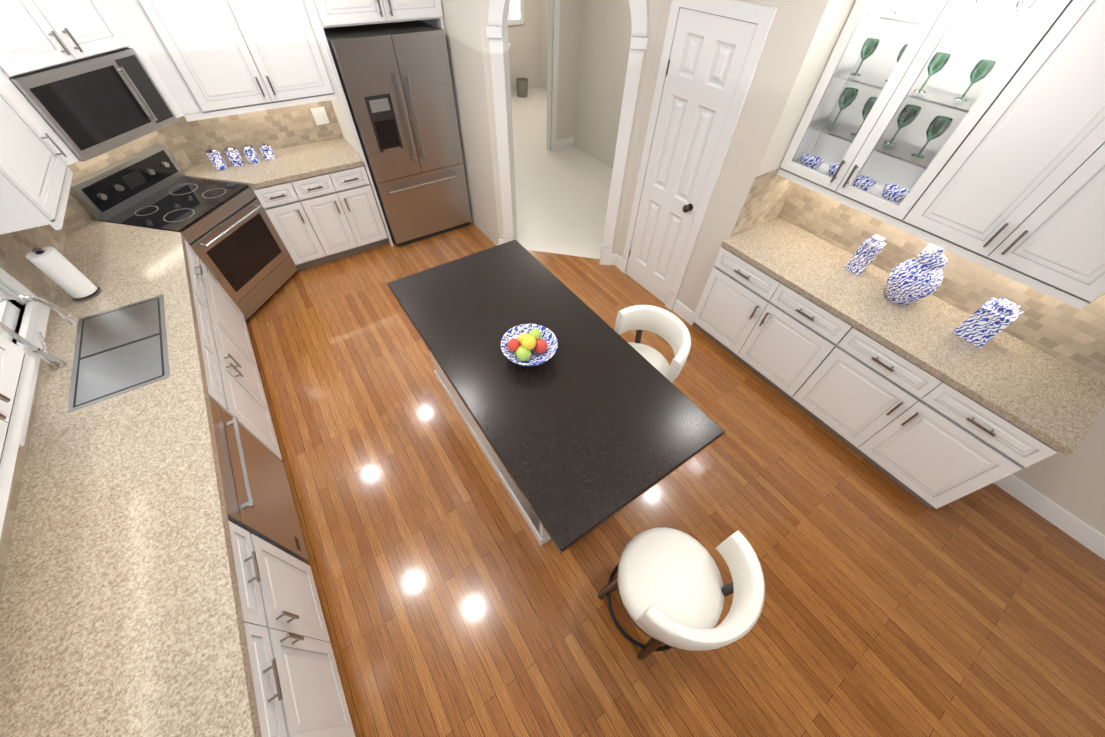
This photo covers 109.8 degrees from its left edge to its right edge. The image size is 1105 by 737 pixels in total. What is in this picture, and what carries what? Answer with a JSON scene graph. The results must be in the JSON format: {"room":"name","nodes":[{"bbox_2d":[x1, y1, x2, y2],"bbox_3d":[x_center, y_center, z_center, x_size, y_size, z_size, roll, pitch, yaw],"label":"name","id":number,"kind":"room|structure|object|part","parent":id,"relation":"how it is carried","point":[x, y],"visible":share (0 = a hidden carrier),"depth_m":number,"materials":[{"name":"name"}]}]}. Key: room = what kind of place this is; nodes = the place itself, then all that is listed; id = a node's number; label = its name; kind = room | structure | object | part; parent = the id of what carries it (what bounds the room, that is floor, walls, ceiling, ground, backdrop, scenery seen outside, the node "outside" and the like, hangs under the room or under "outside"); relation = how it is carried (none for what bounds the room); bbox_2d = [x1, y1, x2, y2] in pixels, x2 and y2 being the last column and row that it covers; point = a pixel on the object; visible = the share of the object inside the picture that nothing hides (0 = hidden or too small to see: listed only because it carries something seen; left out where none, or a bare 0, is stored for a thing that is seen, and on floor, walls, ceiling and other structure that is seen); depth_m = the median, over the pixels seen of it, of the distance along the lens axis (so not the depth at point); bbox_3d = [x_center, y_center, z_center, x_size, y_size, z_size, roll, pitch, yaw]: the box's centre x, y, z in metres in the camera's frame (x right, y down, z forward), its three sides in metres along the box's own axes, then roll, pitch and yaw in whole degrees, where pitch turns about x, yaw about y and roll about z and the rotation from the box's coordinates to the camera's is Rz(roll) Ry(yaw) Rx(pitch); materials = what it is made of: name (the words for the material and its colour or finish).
{"room":"kitchen","nodes":[
{"label":"kitchen","id":0,"kind":"room"},
{"bbox_2d":[1,0,1104,535],"bbox_3d":[0.639,-1.247,2.548,7.030,2.740,13.200,-27,56,-22],"label":"wall","id":1,"kind":"structure","parent":0,"point":[799,46],"depth_m":3.24,"materials":[{"name":"paint"}]},
{"bbox_2d":[0,498,7,533],"bbox_3d":[-1.454,0.366,0.350,0.341,1.188,0.889,-27,56,-22],"label":"upper cabinet","id":2,"kind":"object","parent":1,"relation":"attached to","point":[3,505],"depth_m":1.12,"materials":[{"name":"white wood"}]},
{"bbox_2d":[0,334,35,501],"bbox_3d":[-1.868,-0.106,0.731,0.341,1.188,0.827,-27,56,-22],"label":"upper cabinet","id":3,"kind":"object","parent":1,"relation":"attached to","point":[17,364],"depth_m":1.31,"materials":[{"name":"white wood"}]},
{"bbox_2d":[0,268,49,446],"bbox_3d":[-2.591,-0.428,1.403,0.115,1.370,1.060,-27,56,-22],"label":"window shutters","id":4,"kind":"object","parent":1,"relation":"attached to","point":[35,316],"visible":0.42,"depth_m":2.01,"materials":[{"name":"white wood"}]},
{"bbox_2d":[0,224,66,595],"bbox_3d":[-2.201,0.304,1.444,0.004,0.447,4.360,-27,56,-22],"label":"backsplash","id":5,"kind":"structure","parent":1,"relation":"attached to","point":[16,247],"depth_m":2.17,"materials":[{"name":"tile"}]},
{"bbox_2d":[0,48,78,183],"bbox_3d":[-3.143,-1.698,2.016,0.350,1.188,0.354,-27,56,-22],"label":"upper cabinet","id":6,"kind":"object","parent":1,"relation":"attached to","point":[30,149],"depth_m":2.15,"materials":[{"name":"white wood"}]},
{"bbox_2d":[0,0,135,73],"bbox_3d":[-3.091,-2.163,2.124,0.775,0.754,0.774,-27,56,-22],"label":"upper cabinet","id":7,"kind":"object","parent":1,"relation":"attached to","point":[36,35],"depth_m":2.29,"materials":[{"name":"white wood"}]},
{"bbox_2d":[8,48,177,161],"bbox_3d":[-3.074,-1.774,2.580,0.404,0.435,0.754,9,50,6],"label":"over-the-range microwave","id":8,"kind":"object","parent":7,"relation":"attached to","point":[87,109],"visible":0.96,"depth_m":2.51,"materials":[{"name":"silver metal"}]},
{"bbox_2d":[62,126,192,232],"bbox_3d":[-3.321,-1.532,2.939,0.004,0.447,1.160,9,50,6],"label":"backsplash","id":9,"kind":"structure","parent":1,"relation":"attached to","point":[77,213],"depth_m":2.91,"materials":[{"name":"tile"}]},
{"bbox_2d":[104,0,187,121],"bbox_3d":[-3.010,-2.327,2.547,0.293,1.188,0.351,-27,56,-22],"label":"upper cabinet","id":10,"kind":"object","parent":1,"relation":"attached to","point":[144,53],"depth_m":2.73,"materials":[{"name":"white wood"}]},
{"bbox_2d":[168,100,342,164],"bbox_3d":[-2.675,-2.238,3.553,1.307,0.447,0.004,-27,56,-22],"label":"backsplash","id":11,"kind":"structure","parent":1,"relation":"attached to","point":[283,127],"depth_m":3.56,"materials":[{"name":"tile"}]},
{"bbox_2d":[311,107,329,124],"bbox_3d":[-2.246,-2.441,3.757,0.120,0.140,0.008,-27,56,-22],"label":"light switch","id":12,"kind":"object","parent":11,"relation":"attached to","point":[320,115],"visible":1,"depth_m":3.75,"materials":[{"name":"beige plastic"}]},
{"bbox_2d":[296,0,442,31],"bbox_3d":[-1.496,-3.194,3.006,0.969,0.698,0.667,-27,56,-22],"label":"upper cabinet","id":13,"kind":"object","parent":1,"relation":"attached to","point":[322,13],"depth_m":3.00,"materials":[{"name":"white wood"}]},
{"bbox_3d":[-0.911,-4.845,5.685,3.186,2.459,3.369,-27,56,-22],"label":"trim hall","id":14,"kind":"part","parent":1,"relation":"part of","materials":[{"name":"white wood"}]},
{"bbox_2d":[620,0,776,309],"bbox_3d":[0.952,-1.502,3.140,0.087,2.175,0.770,-27,56,-22],"label":"door","id":15,"kind":"structure","parent":1,"relation":"in","point":[710,56],"depth_m":2.83,"materials":[{"name":"white wood"}]},
{"bbox_3d":[0.932,-1.464,3.203,0.070,1.620,0.569,-27,56,-22],"label":"door knob","id":16,"kind":"part","parent":15,"relation":"part of","materials":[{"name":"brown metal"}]},
{"bbox_2d":[731,169,794,236],"bbox_3d":[1.602,-1.264,2.890,0.591,0.447,0.004,-27,56,-22],"label":"backsplash","id":17,"kind":"structure","parent":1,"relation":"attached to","point":[768,194],"depth_m":2.89,"materials":[{"name":"tile"}]},
{"bbox_2d":[499,239,1104,559],"bbox_3d":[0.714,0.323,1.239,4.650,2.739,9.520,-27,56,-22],"label":"baseboard","id":18,"kind":"structure","parent":1,"relation":"attached to","point":[1068,523],"depth_m":2.53,"materials":[{"name":"white wood"}]},
{"bbox_2d":[778,0,1096,231],"bbox_3d":[1.978,-1.554,2.077,0.342,1.188,0.892,-27,56,-22],"label":"upper cabinet","id":19,"kind":"object","parent":1,"relation":"attached to","point":[973,131],"depth_m":2.13,"materials":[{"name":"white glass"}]},
{"bbox_2d":[778,183,1104,382],"bbox_3d":[2.440,-0.714,2.460,0.004,0.447,2.094,-27,56,-22],"label":"backsplash","id":20,"kind":"structure","parent":1,"relation":"attached to","point":[1063,331],"depth_m":2.37,"materials":[{"name":"tile"}]},
{"bbox_2d":[922,243,942,251],"bbox_3d":[2.411,-0.736,2.484,0.006,0.120,0.080,-27,56,-22],"label":"electrical outlet","id":21,"kind":"object","parent":20,"relation":"attached to","point":[929,246],"visible":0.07,"depth_m":2.46,"materials":[{"name":"white plastic"}]},
{"bbox_2d":[913,0,1104,307],"bbox_3d":[2.419,-1.050,1.672,0.342,1.188,0.922,-27,56,-22],"label":"upper cabinet","id":22,"kind":"object","parent":1,"relation":"attached to","point":[1029,204],"depth_m":1.79,"materials":[{"name":"white wood"}]},
{"bbox_2d":[478,0,662,265],"bbox_3d":[0.094,-2.155,3.288,1.301,2.740,0.184,9,50,6],"label":"door frame","id":23,"kind":"structure","parent":0,"point":[645,15],"depth_m":3.22,"materials":[{"name":"paint"}]},
{"bbox_2d":[246,87,1104,736],"bbox_3d":[0.601,-0.349,3.621,7.030,0.060,13.200,-27,56,-22],"label":"floor","id":24,"kind":"structure","parent":0,"point":[456,598],"depth_m":2.33,"materials":[{"name":"brown wood"}]},
{"bbox_2d":[70,144,297,321],"bbox_3d":[-2.934,-1.107,3.328,0.747,1.170,0.760,9,50,6],"label":"range","id":25,"kind":"object","parent":24,"relation":"on","point":[228,232],"visible":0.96,"depth_m":3.13,"materials":[{"name":"silver metal"}]},
{"bbox_2d":[185,240,253,355],"bbox_3d":[-2.763,-0.305,2.853,0.645,0.880,0.762,-27,56,-22],"label":"base cabinet","id":26,"kind":"object","parent":24,"relation":"on","point":[200,275],"depth_m":2.96,"materials":[{"name":"white wood"}]},
{"bbox_2d":[191,280,281,460],"bbox_3d":[-2.325,0.195,2.450,0.645,0.880,1.042,-27,56,-22],"label":"base cabinet","id":27,"kind":"object","parent":24,"relation":"on","point":[233,379],"depth_m":2.48,"materials":[{"name":"white wood"}]},
{"bbox_2d":[209,397,308,562],"bbox_3d":[-1.789,0.762,1.998,0.665,0.875,0.710,-27,56,-22],"label":"dishwasher","id":28,"kind":"object","parent":24,"relation":"on","point":[259,501],"visible":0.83,"depth_m":1.98,"materials":[{"name":"silver metal"}]},
{"bbox_2d":[228,521,350,728],"bbox_3d":[-1.346,1.313,1.550,0.645,0.880,0.912,-27,56,-22],"label":"base cabinet","id":29,"kind":"object","parent":24,"relation":"on","point":[298,690],"depth_m":1.58,"materials":[{"name":"white wood"}]},
{"bbox_2d":[261,720,354,736],"bbox_3d":[-0.956,1.759,1.191,0.645,0.880,0.722,-27,56,-22],"label":"base cabinet","id":30,"kind":"object","parent":24,"relation":"on","point":[327,728],"depth_m":1.47,"materials":[{"name":"white wood"}]},
{"bbox_2d":[0,220,261,736],"bbox_3d":[-1.911,0.216,1.580,0.657,0.450,4.688,-27,56,-22],"label":"countertop","id":31,"kind":"structure","parent":30,"relation":"on","point":[121,614],"depth_m":1.50,"materials":[{"name":"stone"}]},
{"bbox_2d":[0,294,77,370],"bbox_3d":[-2.465,-0.207,1.888,0.245,0.410,0.134,-27,56,-22],"label":"faucet","id":32,"kind":"object","parent":31,"relation":"on","point":[63,360],"depth_m":1.91,"materials":[{"name":"silver metal"}]},
{"bbox_2d":[66,294,169,413],"bbox_3d":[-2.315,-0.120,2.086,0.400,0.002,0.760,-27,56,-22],"label":"sink","id":33,"kind":"object","parent":31,"relation":"in","point":[118,351],"depth_m":2.05,"materials":[{"name":"silver metal"}]},
{"bbox_2d":[252,165,387,269],"bbox_3d":[-2.353,-1.641,3.984,0.945,0.880,0.683,-27,56,-22],"label":"base cabinet","id":34,"kind":"object","parent":24,"relation":"on","point":[321,218],"visible":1,"depth_m":3.77,"materials":[{"name":"white wood"}]},
{"bbox_2d":[182,137,363,187],"bbox_3d":[-2.552,-1.843,3.546,1.439,0.040,0.657,-27,56,-22],"label":"countertop","id":35,"kind":"structure","parent":34,"relation":"on","point":[288,164],"depth_m":3.52,"materials":[{"name":"stone"}]},
{"bbox_2d":[205,146,227,169],"bbox_3d":[-2.940,-1.845,3.394,0.100,0.173,0.100,-27,56,-22],"label":"canister","id":36,"kind":"object","parent":35,"relation":"on","point":[216,158],"visible":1,"depth_m":3.38,"materials":[{"name":"blue ceramic"}]},
{"bbox_2d":[223,145,244,166],"bbox_3d":[-2.833,-1.896,3.447,0.100,0.161,0.100,-27,56,-22],"label":"canister","id":37,"kind":"object","parent":35,"relation":"on","point":[233,155],"visible":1,"depth_m":3.43,"materials":[{"name":"blue ceramic"}]},
{"bbox_2d":[241,143,260,163],"bbox_3d":[-2.726,-1.946,3.502,0.100,0.149,0.100,-27,56,-22],"label":"canister","id":38,"kind":"object","parent":35,"relation":"on","point":[251,154],"visible":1,"depth_m":3.49,"materials":[{"name":"blue ceramic"}]},
{"bbox_2d":[258,142,275,160],"bbox_3d":[-2.619,-1.996,3.555,0.100,0.137,0.100,-27,56,-22],"label":"canister","id":39,"kind":"object","parent":35,"relation":"on","point":[267,152],"visible":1,"depth_m":3.54,"materials":[{"name":"blue ceramic"}]},
{"bbox_2d":[323,20,470,246],"bbox_3d":[-1.496,-2.301,3.966,0.910,1.800,0.767,-27,56,-22],"label":"refrigerator","id":40,"kind":"object","parent":24,"relation":"on","point":[395,80],"visible":1,"depth_m":3.56,"materials":[{"name":"silver metal"}]},
{"bbox_2d":[430,352,550,544],"bbox_3d":[-0.224,0.164,2.553,0.654,0.875,1.562,-27,56,-22],"label":"kitchen island","id":41,"kind":"object","parent":24,"relation":"on","point":[538,530],"visible":0.19,"depth_m":2.54,"materials":[{"name":"white wood"}]},
{"bbox_2d":[387,240,724,552],"bbox_3d":[-0.120,-0.114,2.192,0.960,0.040,1.950,-27,56,-22],"label":"island countertop","id":42,"kind":"structure","parent":41,"relation":"on","point":[594,421],"depth_m":1.98,"materials":[{"name":"black granite"}]},
{"bbox_2d":[501,324,557,366],"bbox_3d":[-0.122,-0.118,2.061,0.300,0.165,0.300,-27,56,-22],"label":"fruit bowl","id":43,"kind":"object","parent":42,"relation":"on","point":[528,345],"visible":1,"depth_m":2.06,"materials":[{"name":"blue ceramic"}]},
{"bbox_2d":[516,77,527,96],"bbox_3d":[-0.604,-5.604,7.750,0.240,0.280,0.234,-27,56,-22],"label":"waste bin","id":44,"kind":"object","parent":24,"relation":"on","point":[522,86],"visible":1,"depth_m":7.70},
{"bbox_2d":[614,305,690,382],"bbox_3d":[0.536,0.092,2.593,0.493,0.952,0.526,-27,56,-22],"label":"bar stool","id":45,"kind":"object","parent":24,"relation":"on","point":[670,328],"visible":0.35,"depth_m":2.38,"materials":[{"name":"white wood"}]},
{"bbox_2d":[597,527,764,659],"bbox_3d":[0.523,1.034,1.805,0.526,0.952,0.493,-27,56,-22],"label":"bar stool","id":46,"kind":"object","parent":24,"relation":"on","point":[667,583],"visible":1,"depth_m":1.62,"materials":[{"name":"white leather"}]},
{"bbox_2d":[692,247,863,406],"bbox_3d":[1.861,-0.441,3.130,0.676,0.880,1.102,-27,56,-22],"label":"base cabinet","id":47,"kind":"object","parent":24,"relation":"on","point":[787,339],"depth_m":2.91,"materials":[{"name":"white wood"}]},
{"bbox_2d":[799,333,1058,508],"bbox_3d":[2.412,0.188,2.623,0.676,0.880,1.102,-27,56,-22],"label":"base cabinet","id":48,"kind":"object","parent":24,"relation":"on","point":[925,437],"depth_m":2.36,"materials":[{"name":"white wood"}]},
{"bbox_2d":[721,216,1104,455],"bbox_3d":[2.151,-0.413,2.517,0.687,0.040,2.100,-27,56,-22],"label":"countertop","id":49,"kind":"structure","parent":48,"relation":"on","point":[1052,401],"depth_m":2.28,"materials":[{"name":"stone"}]},
{"bbox_2d":[844,234,885,275],"bbox_3d":[2.121,-0.772,2.626,0.100,0.250,0.100,-27,56,-22],"label":"vase","id":50,"kind":"object","parent":49,"relation":"on","point":[868,251],"visible":1,"depth_m":2.59,"materials":[{"name":"blue ceramic"}]},
{"bbox_2d":[885,249,947,304],"bbox_3d":[2.253,-0.578,2.393,0.260,0.365,0.260,-27,56,-22],"label":"ginger jar","id":51,"kind":"object","parent":49,"relation":"on","point":[918,278],"visible":1,"depth_m":2.34,"materials":[{"name":"blue ceramic"}]},
{"bbox_2d":[952,297,1022,347],"bbox_3d":[2.505,-0.276,2.231,0.150,0.240,0.150,-27,56,-22],"label":"vase","id":52,"kind":"object","parent":49,"relation":"on","point":[987,321],"visible":1,"depth_m":2.18,"materials":[{"name":"blue ceramic"}]}
]}

